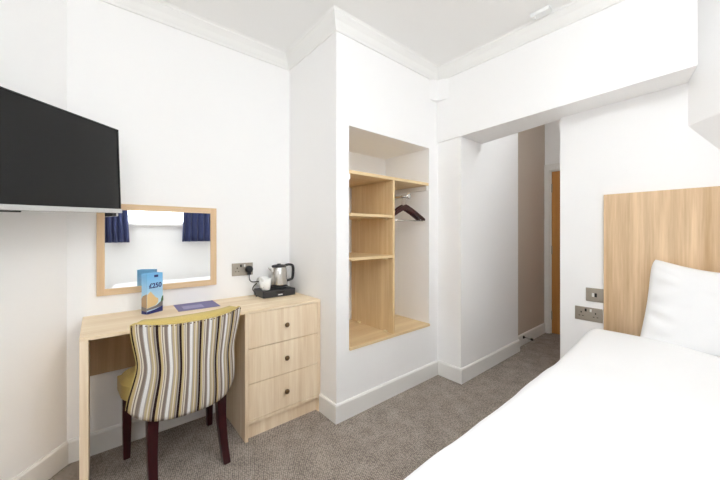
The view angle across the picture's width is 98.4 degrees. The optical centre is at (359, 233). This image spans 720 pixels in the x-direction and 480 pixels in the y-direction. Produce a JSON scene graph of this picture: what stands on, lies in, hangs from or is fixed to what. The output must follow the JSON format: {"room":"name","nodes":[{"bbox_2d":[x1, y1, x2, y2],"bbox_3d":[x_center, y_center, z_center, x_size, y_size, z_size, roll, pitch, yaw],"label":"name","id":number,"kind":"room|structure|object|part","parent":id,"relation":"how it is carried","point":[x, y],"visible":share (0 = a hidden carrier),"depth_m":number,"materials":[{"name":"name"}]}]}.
{"room":"hotel room","nodes":[
{"label":"hotel room","id":0,"kind":"room"},
{"bbox_2d":[0,0,66,479],"bbox_3d":[-1.606,-0.087,0.680,0.174,2.575,2.119,0,0,-1],"label":"wall","id":1,"kind":"structure","parent":0,"point":[33,33],"depth_m":1.46,"materials":[{"name":"white paint"}]},
{"bbox_2d":[11,441,67,479],"bbox_3d":[-1.527,1.141,0.620,0.015,0.118,1.999,0,0,0],"label":"baseboard","id":2,"kind":"structure","parent":1,"relation":"attached to","point":[45,468],"depth_m":1.51,"materials":[{"name":"white paint"}]},
{"bbox_2d":[0,86,121,212],"bbox_3d":[-1.367,-0.300,1.232,0.278,0.458,0.753,0,0,0],"label":"television","id":3,"kind":"object","parent":1,"relation":"attached to","point":[53,159],"visible":1,"depth_m":1.26,"materials":[{"name":"black plastic"}]},
{"bbox_3d":[-1.268,-0.300,1.232,0.053,0.425,0.735,0,3,0],"label":"casing","id":4,"kind":"part","parent":3,"relation":"part of","materials":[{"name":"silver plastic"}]},
{"bbox_2d":[67,0,288,441],"bbox_3d":[-1.162,-0.087,2.037,1.460,2.575,0.150,0,0,-40],"label":"wall","id":5,"kind":"structure","parent":0,"point":[200,123],"depth_m":1.95,"materials":[{"name":"white paint"}]},
{"bbox_2d":[68,403,214,463],"bbox_3d":[-1.240,1.141,1.863,0.739,0.118,0.015,0,0,-40],"label":"baseboard","id":6,"kind":"structure","parent":5,"relation":"attached to","point":[108,438],"depth_m":1.74,"materials":[{"name":"white paint"}]},
{"bbox_2d":[96,204,215,295],"bbox_3d":[-1.200,0.088,1.891,0.613,0.509,0.021,0,0,-40],"label":"wall mirror","id":7,"kind":"object","parent":5,"relation":"attached to","point":[179,243],"visible":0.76,"depth_m":1.86,"materials":[{"name":"mirror"}]},
{"bbox_3d":[-1.421,0.088,1.704,0.035,0.509,0.021,0,0,-40],"label":"frame","id":8,"kind":"part","parent":7,"relation":"part of","materials":[{"name":"wood"}]},
{"bbox_3d":[-1.200,0.326,1.891,0.543,0.035,0.021,0,0,-40],"label":"frame","id":9,"kind":"part","parent":7,"relation":"part of","materials":[{"name":"wood"}]},
{"bbox_3d":[-1.200,-0.148,1.891,0.543,0.035,0.021,0,0,-40],"label":"frame","id":10,"kind":"part","parent":7,"relation":"part of","materials":[{"name":"wood"}]},
{"bbox_3d":[-0.980,0.088,2.078,0.035,0.509,0.021,0,0,-40],"label":"frame","id":11,"kind":"part","parent":7,"relation":"part of","materials":[{"name":"wood"}]},
{"bbox_2d":[232,262,252,275],"bbox_3d":[-0.833,0.255,2.208,0.148,0.088,0.012,0,0,-40],"label":"power socket","id":12,"kind":"object","parent":5,"relation":"attached to","point":[238,269],"visible":0.91,"depth_m":2.19,"materials":[{"name":"grey metal"}]},
{"bbox_2d":[49,333,559,479],"bbox_3d":[0.551,1.250,1.515,6.000,0.100,3.400,0,0,-40],"label":"floor","id":13,"kind":"structure","parent":0,"point":[392,438],"depth_m":1.82,"materials":[{"name":"grey carpet"}]},
{"bbox_2d":[117,306,240,479],"bbox_3d":[-0.942,0.793,1.648,0.502,0.814,0.519,0,0,-44],"label":"dining chair","id":14,"kind":"object","parent":13,"relation":"on","point":[185,364],"visible":1,"depth_m":1.45,"materials":[{"name":"fabric"}]},
{"bbox_3d":[-0.983,0.769,1.690,0.492,0.129,0.400,0,0,-44],"label":"seat","id":15,"kind":"part","parent":14,"relation":"part of","materials":[{"name":"yellow fabric"}]},
{"bbox_3d":[-1.241,1.018,1.657,0.042,0.365,0.045,0,0,-44],"label":"leg","id":16,"kind":"part","parent":14,"relation":"part of","materials":[{"name":"brown wood"}]},
{"bbox_3d":[-0.953,1.015,1.437,0.048,0.370,0.108,0,0,-44],"label":"leg","id":17,"kind":"part","parent":14,"relation":"part of","materials":[{"name":"brown wood"}]},
{"bbox_3d":[-0.833,0.631,1.537,0.500,0.468,0.199,0,0,-44],"label":"backrest","id":18,"kind":"part","parent":14,"relation":"part of","materials":[{"name":"fabric"}]},
{"bbox_3d":[-0.794,0.410,1.497,0.490,0.020,0.097,0,0,-44],"label":"nailhead trim","id":19,"kind":"part","parent":14,"relation":"part of","materials":[{"name":"brown metal"}]},
{"bbox_3d":[-0.943,1.018,1.948,0.042,0.365,0.045,0,0,-44],"label":"leg","id":20,"kind":"part","parent":14,"relation":"part of","materials":[{"name":"brown wood"}]},
{"bbox_3d":[-0.731,1.015,1.654,0.048,0.370,0.108,0,0,-44],"label":"leg","id":21,"kind":"part","parent":14,"relation":"part of","materials":[{"name":"brown wood"}]},
{"bbox_2d":[79,292,319,479],"bbox_3d":[-0.866,0.824,1.873,1.212,0.753,0.478,0,0,-40],"label":"table","id":22,"kind":"object","parent":13,"relation":"on","point":[276,381],"visible":0.88,"depth_m":1.86,"materials":[{"name":"brown wood"}]},
{"bbox_3d":[-1.318,0.832,1.492,0.030,0.737,0.419,0,0,-40],"label":"leg panel","id":23,"kind":"part","parent":22,"relation":"part of","materials":[{"name":"brown wood"}]},
{"bbox_3d":[-1.184,0.612,1.879,0.674,0.297,0.018,0,0,-40],"label":"modesty panel","id":24,"kind":"part","parent":22,"relation":"part of","materials":[{"name":"brown wood"}]},
{"bbox_2d":[141,272,162,314],"bbox_3d":[-1.173,0.336,1.758,0.041,0.222,0.098,0,0,19],"label":"leaflet","id":25,"kind":"object","parent":22,"relation":"on","point":[152,283],"visible":1,"depth_m":1.74,"materials":[{"name":"blue paper"}]},
{"bbox_2d":[174,300,219,311],"bbox_3d":[-1.007,0.445,1.918,0.224,0.002,0.203,0,0,-38],"label":"leaflet","id":26,"kind":"object","parent":22,"relation":"on","point":[204,304],"visible":1,"depth_m":1.91,"materials":[{"name":"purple paper"}]},
{"bbox_3d":[-1.013,0.445,1.886,0.110,0.001,0.090,0,0,-38],"label":"printed panel","id":27,"kind":"part","parent":26,"relation":"part of","materials":[{"name":"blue paper"}]},
{"bbox_2d":[254,286,294,298],"bbox_3d":[-0.617,0.421,2.256,0.244,0.049,0.176,0,0,-40],"label":"tray","id":28,"kind":"object","parent":22,"relation":"on","point":[289,290],"visible":0.95,"depth_m":2.19,"materials":[{"name":"grey plastic"}]},
{"bbox_2d":[256,276,268,287],"bbox_3d":[-0.705,0.355,2.263,0.070,0.081,0.089,0,0,-39],"label":"mug","id":29,"kind":"object","parent":28,"relation":"on","point":[260,277],"visible":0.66,"depth_m":2.23,"materials":[{"name":"white ceramic"}]},
{"bbox_2d":[261,278,270,290],"bbox_3d":[-0.655,0.355,2.167,0.070,0.081,0.089,0,0,-17],"label":"mug","id":30,"kind":"object","parent":28,"relation":"on","point":[265,282],"visible":1,"depth_m":2.15,"materials":[{"name":"white ceramic"}]},
{"bbox_2d":[245,263,294,296],"bbox_3d":[-0.647,0.334,2.261,0.351,0.224,0.127,0,0,-22],"label":"kettle","id":31,"kind":"object","parent":28,"relation":"on","point":[279,280],"visible":0.96,"depth_m":2.23,"materials":[{"name":"silver metal"}]},
{"bbox_3d":[-0.761,0.371,2.218,0.066,0.150,0.122,0,0,-10],"label":"cord","id":32,"kind":"part","parent":31,"relation":"part of","materials":[{"name":"black plastic"}]},
{"bbox_3d":[-0.594,0.233,2.282,0.106,0.024,0.106,0,0,-40],"label":"lid","id":33,"kind":"part","parent":31,"relation":"part of","materials":[{"name":"black plastic"}]},
{"bbox_3d":[-0.529,0.293,2.335,0.077,0.137,0.023,0,0,-36],"label":"handle","id":34,"kind":"part","parent":31,"relation":"part of","materials":[{"name":"black plastic"}]},
{"bbox_3d":[-0.563,0.423,2.192,0.232,0.038,0.006,0,0,-40],"label":"drawer","id":35,"kind":"part","parent":28,"relation":"part of","materials":[{"name":"grey plastic"}]},
{"bbox_3d":[-0.469,0.980,1.949,0.469,0.207,0.018,0,0,-40],"label":"drawer","id":36,"kind":"part","parent":22,"relation":"part of","materials":[{"name":"brown wood"}]},
{"bbox_3d":[-0.469,0.773,1.949,0.469,0.200,0.018,0,0,-40],"label":"drawer","id":37,"kind":"part","parent":22,"relation":"part of","materials":[{"name":"brown wood"}]},
{"bbox_3d":[-0.469,0.567,1.949,0.469,0.203,0.018,0,0,-40],"label":"drawer","id":38,"kind":"part","parent":22,"relation":"part of","materials":[{"name":"brown wood"}]},
{"bbox_3d":[0.965,0.932,0.876,2.165,0.535,0.910,0,0,-40],"label":"bed","id":39,"kind":"object","parent":13,"relation":"on","visible":0},
{"bbox_2d":[404,329,719,479],"bbox_3d":[0.900,0.782,0.858,2.249,0.476,1.020,0,0,-40],"label":"duvet","id":40,"kind":"object","parent":39,"relation":"on","point":[616,406],"visible":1,"depth_m":0.97,"materials":[{"name":"white fabric"}]},
{"bbox_2d":[640,260,719,356],"bbox_3d":[1.750,0.391,1.460,0.236,0.490,0.640,0,0,-38],"label":"pillow","id":41,"kind":"object","parent":39,"relation":"on","point":[683,305],"visible":0.88,"depth_m":1.54,"materials":[{"name":"white fabric"}]},
{"bbox_2d":[289,31,437,403],"bbox_3d":[0.005,-0.087,2.612,1.065,2.575,0.780,0,0,-40],"label":"wall","id":42,"kind":"structure","parent":0,"point":[352,106],"depth_m":2.26,"materials":[{"name":"white paint"}]},
{"bbox_2d":[100,0,623,79],"bbox_3d":[-0.447,-1.327,1.143,3.633,0.095,2.138,0,0,-40],"label":"trim","id":43,"kind":"structure","parent":42,"relation":"attached to","point":[335,19],"depth_m":2.08,"materials":[{"name":"white paint"}]},
{"bbox_2d":[349,170,429,350],"bbox_3d":[0.090,0.175,2.499,0.843,1.186,0.520,0,0,-40],"label":"shelving","id":44,"kind":"object","parent":42,"relation":"in","point":[372,256],"visible":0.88,"depth_m":2.44,"materials":[{"name":"brown wood"}]},
{"bbox_3d":[-0.059,0.172,2.347,0.418,0.020,0.442,0,0,-40],"label":"shelf","id":45,"kind":"part","parent":44,"relation":"part of","materials":[{"name":"brown wood"}]},
{"bbox_3d":[-0.059,-0.125,2.347,0.418,0.020,0.442,0,0,-40],"label":"shelf","id":46,"kind":"part","parent":44,"relation":"part of","materials":[{"name":"brown wood"}]},
{"bbox_3d":[0.085,-0.407,2.506,0.843,0.022,0.504,0,0,-40],"label":"shelf","id":47,"kind":"part","parent":44,"relation":"part of","materials":[{"name":"brown wood"}]},
{"bbox_3d":[0.090,0.758,2.499,0.843,0.020,0.520,0,0,-40],"label":"board","id":48,"kind":"part","parent":44,"relation":"part of","materials":[{"name":"brown wood"}]},
{"bbox_2d":[395,193,410,198],"bbox_3d":[0.242,-0.334,2.656,0.048,0.122,0.476,0,0,-40],"label":"rail","id":49,"kind":"object","parent":44,"relation":"attached to","point":[408,195],"visible":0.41,"depth_m":2.50,"materials":[{"name":"silver metal"}]},
{"bbox_2d":[395,195,419,221],"bbox_3d":[0.349,-0.204,2.529,0.376,0.211,0.032,0,0,-37],"label":"hanger","id":50,"kind":"object","parent":49,"relation":"hanging from","point":[406,211],"visible":0.34,"depth_m":2.59,"materials":[{"name":"brown wood"}]},
{"bbox_2d":[395,204,424,220],"bbox_3d":[0.377,-0.204,2.495,0.376,0.211,0.032,0,0,-33],"label":"hanger","id":51,"kind":"object","parent":49,"relation":"hanging from","point":[404,207],"visible":0.8,"depth_m":2.52,"materials":[{"name":"brown wood"}]},
{"bbox_2d":[319,323,544,423],"bbox_3d":[0.987,1.141,2.931,3.005,0.118,0.474,0,0,-40],"label":"baseboard","id":52,"kind":"structure","parent":42,"relation":"attached to","point":[344,410],"depth_m":2.46,"materials":[{"name":"white paint"}]},
{"bbox_2d":[430,78,447,101],"bbox_3d":[0.654,-1.200,2.576,0.100,0.170,0.115,0,0,-40],"label":"trim","id":53,"kind":"structure","parent":42,"relation":"attached to","point":[438,89],"depth_m":2.60,"materials":[{"name":"white paint"}]},
{"bbox_2d":[161,0,571,65],"bbox_3d":[0.551,-1.425,1.515,6.000,0.100,3.400,0,0,-40],"label":"ceiling","id":54,"kind":"structure","parent":0,"point":[439,31],"depth_m":1.97,"materials":[{"name":"white paint"}]},
{"bbox_2d":[530,5,551,20],"bbox_3d":[1.120,-1.359,1.926,0.056,0.030,0.110,0,0,-40],"label":"ceiling sensor","id":55,"kind":"object","parent":54,"relation":"attached to","point":[546,10],"visible":1,"depth_m":1.91,"materials":[{"name":"white plastic"}]},
{"bbox_2d":[438,133,517,367],"bbox_3d":[0.884,-0.087,3.211,1.050,2.575,1.004,0,0,-40],"label":"wall","id":56,"kind":"structure","parent":0,"point":[478,183],"depth_m":2.65,"materials":[{"name":"white paint"}]},
{"bbox_2d":[518,124,544,334],"bbox_3d":[1.601,-0.087,3.853,0.875,2.575,0.950,0,0,-40],"label":"wall","id":57,"kind":"structure","parent":0,"point":[531,142],"depth_m":3.50,"materials":[{"name":"beige paint"}]},
{"bbox_2d":[545,120,559,169],"bbox_3d":[2.609,-0.087,3.456,0.150,2.575,1.300,0,0,-40],"label":"wall","id":58,"kind":"structure","parent":0,"point":[552,129],"depth_m":3.71,"materials":[{"name":"white paint"}]},
{"bbox_2d":[544,163,559,333],"bbox_3d":[2.558,0.188,3.461,0.122,2.025,0.884,0,0,-40],"label":"trim","id":59,"kind":"structure","parent":58,"relation":"attached to","point":[548,169],"depth_m":3.73,"materials":[{"name":"white paint"}]},
{"bbox_2d":[551,171,559,334],"bbox_3d":[2.531,0.229,3.440,0.108,1.930,0.749,0,0,-40],"label":"door","id":60,"kind":"structure","parent":58,"relation":"in","point":[555,186],"depth_m":3.70,"materials":[{"name":"orange wood"}]},
{"bbox_2d":[437,0,697,143],"bbox_3d":[1.271,-1.072,2.185,0.335,0.606,1.507,0,0,-40],"label":"beam","id":61,"kind":"structure","parent":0,"point":[627,49],"depth_m":1.90,"materials":[{"name":"white paint"}]},
{"bbox_2d":[560,83,719,358],"bbox_3d":[1.881,-0.087,1.686,0.190,2.575,1.341,0,0,-40],"label":"wall","id":62,"kind":"structure","parent":0,"point":[643,143],"depth_m":1.95,"materials":[{"name":"white paint"}]},
{"bbox_2d":[575,305,602,322],"bbox_3d":[1.474,0.522,2.009,0.012,0.088,0.148,0,0,-40],"label":"power socket","id":63,"kind":"object","parent":62,"relation":"attached to","point":[581,312],"visible":1,"depth_m":2.00,"materials":[{"name":"grey metal"}]},
{"bbox_2d":[586,287,603,302],"bbox_3d":[1.496,0.394,1.983,0.012,0.086,0.094,0,0,-40],"label":"light switch","id":64,"kind":"object","parent":62,"relation":"attached to","point":[592,294],"visible":1,"depth_m":1.98,"materials":[{"name":"grey metal"}]},
{"bbox_2d":[604,186,719,335],"bbox_3d":[1.821,0.420,1.586,0.029,1.319,0.925,0,0,-40],"label":"headboard","id":65,"kind":"object","parent":62,"relation":"attached to","point":[681,227],"visible":0.52,"depth_m":1.78,"materials":[{"name":"brown wood"}]},
{"bbox_2d":[688,0,719,149],"bbox_3d":[1.892,-0.854,1.365,0.208,1.043,0.636,0,0,-40],"label":"wall","id":66,"kind":"structure","parent":0,"point":[704,83],"depth_m":1.57,"materials":[{"name":"white paint"}]}
]}

